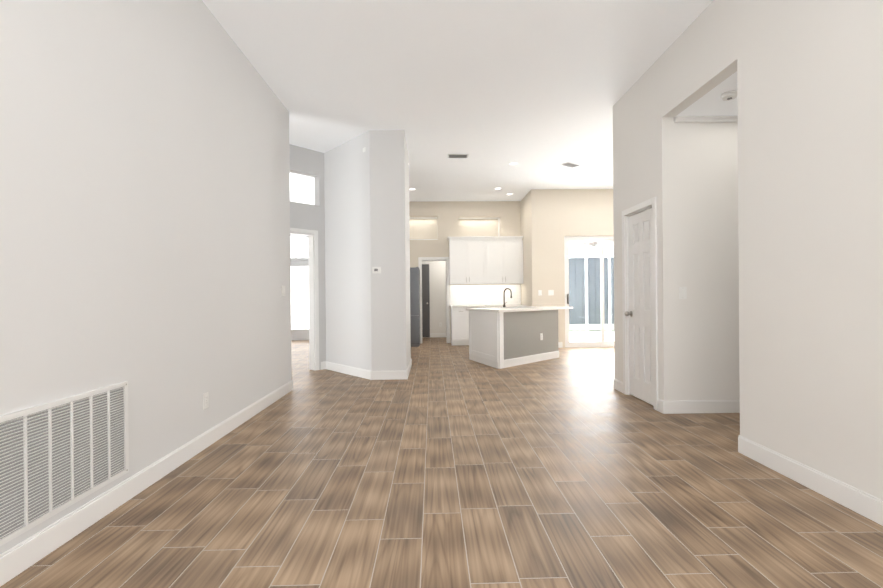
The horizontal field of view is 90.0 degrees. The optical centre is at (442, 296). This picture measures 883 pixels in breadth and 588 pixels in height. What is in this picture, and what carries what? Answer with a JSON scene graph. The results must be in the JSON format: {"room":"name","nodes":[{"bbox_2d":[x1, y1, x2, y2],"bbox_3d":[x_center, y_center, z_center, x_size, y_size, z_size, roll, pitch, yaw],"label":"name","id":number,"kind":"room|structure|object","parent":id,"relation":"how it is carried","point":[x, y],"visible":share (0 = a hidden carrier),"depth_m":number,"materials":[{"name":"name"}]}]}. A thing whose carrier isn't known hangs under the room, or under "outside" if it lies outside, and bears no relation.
{"room":"empty living room","nodes":[
{"label":"empty living room","id":0,"kind":"room"},
{"bbox_2d":[0,0,291,553],"bbox_3d":[-1.869,-0.560,1.894,0.120,3.450,7.180,-1,0,-1],"label":"wall","id":1,"kind":"structure","parent":0,"point":[144,202],"depth_m":2.67,"materials":[{"name":"grey paint"}]},
{"bbox_2d":[0,381,128,545],"bbox_3d":[-1.796,0.744,2.138,0.014,0.520,0.780,-1,0,-1],"label":"air vent","id":2,"kind":"object","parent":1,"relation":"in","point":[57,456],"visible":1,"depth_m":2.06,"materials":[{"name":"white metal"}]},
{"bbox_2d":[0,380,292,586],"bbox_3d":[-1.786,1.102,1.899,0.016,0.125,7.180,-1,0,-1],"label":"baseboard","id":3,"kind":"structure","parent":1,"relation":"attached to","point":[20,557],"depth_m":2.38,"materials":[{"name":"white wood"}]},
{"bbox_2d":[203,392,208,408],"bbox_3d":[-1.828,0.801,3.408,0.009,0.118,0.072,-1,0,-1],"label":"outlet","id":4,"kind":"object","parent":1,"relation":"attached to","point":[205,400],"visible":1,"depth_m":3.40,"materials":[{"name":"white plastic"}]},
{"bbox_2d":[281,286,284,295],"bbox_3d":[-1.876,-0.072,5.206,0.014,0.118,0.118,-1,0,-1],"label":"light switch","id":5,"kind":"object","parent":1,"relation":"attached to","point":[282,290],"visible":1,"depth_m":5.17,"materials":[{"name":"white plastic"}]},
{"bbox_2d":[289,144,325,369],"bbox_3d":[-2.781,-0.561,6.220,0.150,3.450,2.450,0,0,44],"label":"wall","id":6,"kind":"structure","parent":0,"point":[306,162],"depth_m":6.97,"materials":[{"name":"white paint"}]},
{"bbox_2d":[290,228,318,370],"bbox_3d":[-2.405,0.062,6.597,0.167,2.195,1.135,0,0,44],"label":"trim","id":7,"kind":"structure","parent":6,"relation":"attached to","point":[313,287],"depth_m":6.93,"materials":[{"name":"white wood"}]},
{"bbox_2d":[321,361,325,369],"bbox_3d":[-2.707,1.101,6.167,0.016,0.125,2.450,0,0,44],"label":"baseboard","id":8,"kind":"structure","parent":6,"relation":"attached to","point":[323,364],"depth_m":7.01,"materials":[{"name":"white wood"}]},
{"bbox_2d":[324,130,410,370],"bbox_3d":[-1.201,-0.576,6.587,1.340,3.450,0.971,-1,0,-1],"label":"wall","id":9,"kind":"structure","parent":0,"point":[366,231],"depth_m":6.20,"materials":[{"name":"grey paint"}]},
{"bbox_2d":[326,361,370,379],"bbox_3d":[-1.432,1.089,6.579,0.016,0.125,1.306,-1,0,-43],"label":"baseboard","id":10,"kind":"structure","parent":9,"relation":"attached to","point":[354,371],"depth_m":6.51,"materials":[{"name":"white wood"}]},
{"bbox_2d":[372,267,380,272],"bbox_3d":[-0.917,-0.367,6.096,0.120,0.090,0.024,-1,0,-1],"label":"thermostat","id":11,"kind":"object","parent":9,"relation":"attached to","point":[376,269],"visible":1,"depth_m":6.09,"materials":[{"name":"white plastic"}]},
{"bbox_2d":[371,359,411,379],"bbox_3d":[-0.754,1.083,6.717,0.501,0.125,1.236,-1,0,-1],"label":"baseboard","id":12,"kind":"structure","parent":9,"relation":"attached to","point":[391,375],"depth_m":6.10,"materials":[{"name":"white wood"}]},
{"bbox_2d":[422,261,445,332],"bbox_3d":[-0.203,-0.122,12.298,1.900,2.500,0.100,-1,0,-1],"label":"wall","id":13,"kind":"structure","parent":0,"point":[437,281],"depth_m":12.25,"materials":[{"name":"beige paint"}]},
{"bbox_2d":[422,264,429,336],"bbox_3d":[-0.688,0.112,12.186,0.640,2.018,0.091,-1,0,-1],"label":"hall door","id":14,"kind":"structure","parent":13,"relation":"in","point":[425,305],"depth_m":12.20,"materials":[{"name":"grey wood"}]},
{"bbox_2d":[422,333,445,337],"bbox_3d":[-0.191,1.066,12.242,1.700,0.125,0.016,-1,0,-1],"label":"baseboard","id":15,"kind":"structure","parent":13,"relation":"attached to","point":[432,335],"depth_m":12.23,"materials":[{"name":"white wood"}]},
{"bbox_2d":[0,333,882,587],"bbox_3d":[0.020,1.195,5.554,12.400,0.132,15.200,-1,0,-1],"label":"floor","id":16,"kind":"structure","parent":0,"point":[446,465],"depth_m":2.46,"materials":[{"name":"brown tile"}]},
{"bbox_2d":[410,267,419,346],"bbox_3d":[-0.998,0.232,10.318,0.910,1.815,0.781,-1,0,-1],"label":"fridge","id":17,"kind":"object","parent":16,"relation":"on","point":[415,304],"visible":0.23,"depth_m":10.00,"materials":[{"name":"grey metal"}]},
{"bbox_2d":[451,308,468,344],"bbox_3d":[0.658,0.685,10.461,0.919,0.880,0.602,-1,0,-1],"label":"base cabinet","id":18,"kind":"object","parent":16,"relation":"on","point":[459,316],"depth_m":10.16,"materials":[{"name":"white wood"}]},
{"bbox_2d":[450,304,525,307],"bbox_3d":[1.045,0.221,10.457,1.740,0.041,0.627,-1,0,-1],"label":"countertop","id":19,"kind":"structure","parent":18,"relation":"on","point":[451,305],"depth_m":10.18,"materials":[{"name":"white stone"}]},
{"bbox_2d":[469,312,558,367],"bbox_3d":[1.308,0.682,7.903,1.670,0.885,1.938,-1,0,-1],"label":"kitchen island","id":20,"kind":"object","parent":16,"relation":"on","point":[504,336],"depth_m":7.43,"materials":[{"name":"painted wood"},{"name":"white quartz stone"}]},
{"bbox_2d":[466,306,572,311],"bbox_3d":[1.450,0.218,8.043,2.080,0.040,2.332,-1,0,-1],"label":"island countertop","id":21,"kind":"structure","parent":20,"relation":"on","point":[514,308],"depth_m":7.67,"materials":[{"name":"white stone"}]},
{"bbox_2d":[569,244,613,333],"bbox_3d":[4.081,-0.226,12.980,3.900,2.610,0.060,-1,0,-1],"label":"screen frame","id":22,"kind":"object","parent":16,"relation":"on","point":[586,284],"depth_m":12.96,"materials":[{"name":"white metal"}]},
{"bbox_2d":[409,217,499,238],"bbox_3d":[0.238,-1.673,11.080,2.650,1.000,0.350,-1,0,-1],"label":"wall niche","id":23,"kind":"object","parent":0,"point":[423,227],"depth_m":11.20,"materials":[{"name":"beige paint"}]},
{"bbox_2d":[202,0,712,204],"bbox_3d":[-0.011,-2.369,5.546,12.400,0.120,15.200,-1,0,-1],"label":"ceiling","id":24,"kind":"structure","parent":0,"point":[536,90],"depth_m":4.61,"materials":[{"name":"paint"}]},
{"bbox_2d":[447,154,468,157],"bbox_3d":[0.249,-2.308,7.253,0.340,0.015,0.190,-1,0,-1],"label":"ceiling vent","id":25,"kind":"object","parent":24,"relation":"in","point":[458,155],"visible":1,"depth_m":7.21,"materials":[{"name":"white metal"}]},
{"bbox_2d":[560,162,580,167],"bbox_3d":[2.256,-2.326,7.801,0.340,0.015,0.190,-1,0,-36],"label":"ceiling vent","id":26,"kind":"object","parent":24,"relation":"in","point":[570,164],"visible":1,"depth_m":7.77,"materials":[{"name":"white metal"}]},
{"bbox_2d":[409,201,520,342],"bbox_3d":[-0.147,-0.594,10.823,4.350,3.450,0.150,-1,0,-1],"label":"wall","id":27,"kind":"structure","parent":0,"point":[447,214],"depth_m":10.76,"materials":[{"name":"beige paint"}]},
{"bbox_2d":[418,257,449,342],"bbox_3d":[-0.215,0.084,10.813,0.750,2.095,0.167,-1,0,-1],"label":"trim","id":28,"kind":"structure","parent":27,"relation":"attached to","point":[421,259],"depth_m":10.74,"materials":[{"name":"white wood"}]},
{"bbox_2d":[448,240,490,283],"bbox_3d":[0.613,-0.836,10.596,0.913,1.060,0.322,-1,0,-1],"label":"upper cabinet","id":29,"kind":"object","parent":27,"relation":"attached to","point":[485,259],"depth_m":10.44,"materials":[{"name":"white wood"}]},
{"bbox_2d":[487,236,522,283],"bbox_3d":[1.430,-0.843,10.616,0.952,1.060,0.322,-1,0,-1],"label":"upper cabinet","id":30,"kind":"object","parent":27,"relation":"attached to","point":[505,257],"depth_m":10.46,"materials":[{"name":"white wood"}]},
{"bbox_2d":[520,191,530,305],"bbox_3d":[1.980,-0.612,10.348,0.120,3.450,1.200,-1,0,-1],"label":"wall","id":31,"kind":"structure","parent":0,"point":[525,233],"depth_m":10.18,"materials":[{"name":"beige paint"}]},
{"bbox_2d":[530,189,613,347],"bbox_3d":[3.321,-0.622,9.705,2.770,3.450,0.150,-1,0,-1],"label":"wall","id":32,"kind":"structure","parent":0,"point":[557,216],"depth_m":9.61,"materials":[{"name":"beige paint"}]},
{"bbox_2d":[548,290,553,294],"bbox_3d":[2.353,-0.088,9.601,0.118,0.118,0.014,-1,0,-1],"label":"light switch","id":33,"kind":"object","parent":32,"relation":"attached to","point":[550,292],"visible":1,"depth_m":9.60,"materials":[{"name":"white plastic"}]},
{"bbox_2d":[564,236,613,346],"bbox_3d":[3.506,-0.112,9.701,1.704,2.427,0.110,-1,0,-1],"label":"sliding door","id":34,"kind":"structure","parent":32,"relation":"attached to","point":[601,240],"depth_m":9.68,"materials":[{"name":"white metal"}]},
{"bbox_2d":[675,71,737,116],"bbox_3d":[2.988,-1.781,3.743,1.500,0.100,1.290,-1,0,-1],"label":"ceiling","id":35,"kind":"structure","parent":0,"point":[711,103],"depth_m":3.97,"materials":[{"name":"paint"}]},
{"bbox_2d":[721,90,736,100],"bbox_3d":[2.438,-1.705,3.755,0.130,0.043,0.130,-1,0,-1],"label":"smoke detector","id":36,"kind":"object","parent":35,"relation":"attached to","point":[729,95],"visible":0.9,"depth_m":3.72,"materials":[{"name":"white plastic"}]},
{"bbox_2d":[674,122,739,400],"bbox_3d":[2.984,-0.608,4.331,1.500,3.450,0.120,-1,0,-1],"label":"wall","id":37,"kind":"structure","parent":0,"point":[706,251],"depth_m":4.26,"materials":[{"name":"beige paint"}]},
{"bbox_2d":[658,398,739,413],"bbox_3d":[2.932,1.056,4.280,1.636,0.125,0.046,-1,0,-1],"label":"baseboard","id":38,"kind":"structure","parent":37,"relation":"attached to","point":[683,406],"depth_m":4.25,"materials":[{"name":"white wood"}]},
{"bbox_2d":[674,116,737,122],"bbox_3d":[2.977,-1.707,4.243,1.500,0.050,0.050,-1,0,-1],"label":"crown molding","id":39,"kind":"structure","parent":37,"relation":"attached to","point":[705,119],"depth_m":4.23,"materials":[{"name":"white"}]},
{"bbox_2d":[613,0,882,499],"bbox_3d":[2.232,-0.596,1.902,0.120,3.450,7.000,-1,0,-1],"label":"wall","id":40,"kind":"structure","parent":0,"point":[810,146],"depth_m":2.71,"materials":[{"name":"beige paint"}]},
{"bbox_2d":[614,378,622,392],"bbox_3d":[2.098,1.061,5.270,0.016,0.125,0.265,-1,0,-1],"label":"baseboard","id":41,"kind":"structure","parent":40,"relation":"attached to","point":[618,385],"depth_m":5.26,"materials":[{"name":"white wood"}]},
{"bbox_2d":[624,208,653,405],"bbox_3d":[2.111,0.102,4.740,0.114,2.021,0.608,-1,0,-1],"label":"closet door","id":42,"kind":"structure","parent":40,"relation":"in","point":[640,313],"depth_m":4.75,"materials":[{"name":"white wood"}]},
{"bbox_2d":[622,196,657,410],"bbox_3d":[2.161,0.066,4.742,0.137,2.115,0.770,-1,0,-1],"label":"door frame","id":43,"kind":"structure","parent":40,"relation":"attached to","point":[652,202],"depth_m":4.82,"materials":[{"name":"white wood"}]},
{"bbox_2d":[738,435,882,525],"bbox_3d":[2.205,1.069,0.804,0.016,0.125,4.800,-1,0,-1],"label":"baseboard","id":44,"kind":"structure","parent":40,"relation":"attached to","point":[864,504],"depth_m":2.54,"materials":[{"name":"white wood"}]},
{"bbox_3d":[-3.694,-0.565,11.738,3.300,3.450,0.150,-1,0,-1],"label":"wall","id":45,"kind":"structure","parent":0,"visible":0},
{"bbox_2d":[290,234,308,339],"bbox_3d":[-3.891,-0.256,11.700,1.692,2.835,0.119,-1,0,-1],"label":"window","id":46,"kind":"structure","parent":45,"relation":"in","point":[299,261],"depth_m":11.72,"materials":[{"name":"white glass"}]},
{"label":"outside","id":47,"kind":"structure","parent":0,"visible":0},
{"bbox_2d":[569,242,612,244],"bbox_3d":[4.033,-1.567,11.371,4.050,0.080,3.150,-1,0,-1],"label":"ceiling","id":48,"kind":"structure","parent":47,"point":[570,243],"depth_m":12.49,"materials":[{"name":"paint"}]},
{"bbox_2d":[573,242,607,245],"bbox_3d":[3.881,-1.411,11.390,1.028,0.230,0.986,-1,0,-1],"label":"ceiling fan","id":49,"kind":"object","parent":48,"relation":"hanging from","point":[592,244],"depth_m":11.37,"materials":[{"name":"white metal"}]},
{"bbox_3d":[0.757,1.171,16.574,18.000,0.080,6.800,-1,0,-1],"label":"ground","id":50,"kind":"structure","parent":47,"visible":0},
{"bbox_2d":[569,257,613,330],"bbox_3d":[4.552,-0.098,14.272,8.500,2.360,0.180,-1,0,-1],"label":"fence","id":51,"kind":"object","parent":50,"relation":"on","point":[580,299],"depth_m":14.25,"materials":[{"name":"grey wood"}]}
]}

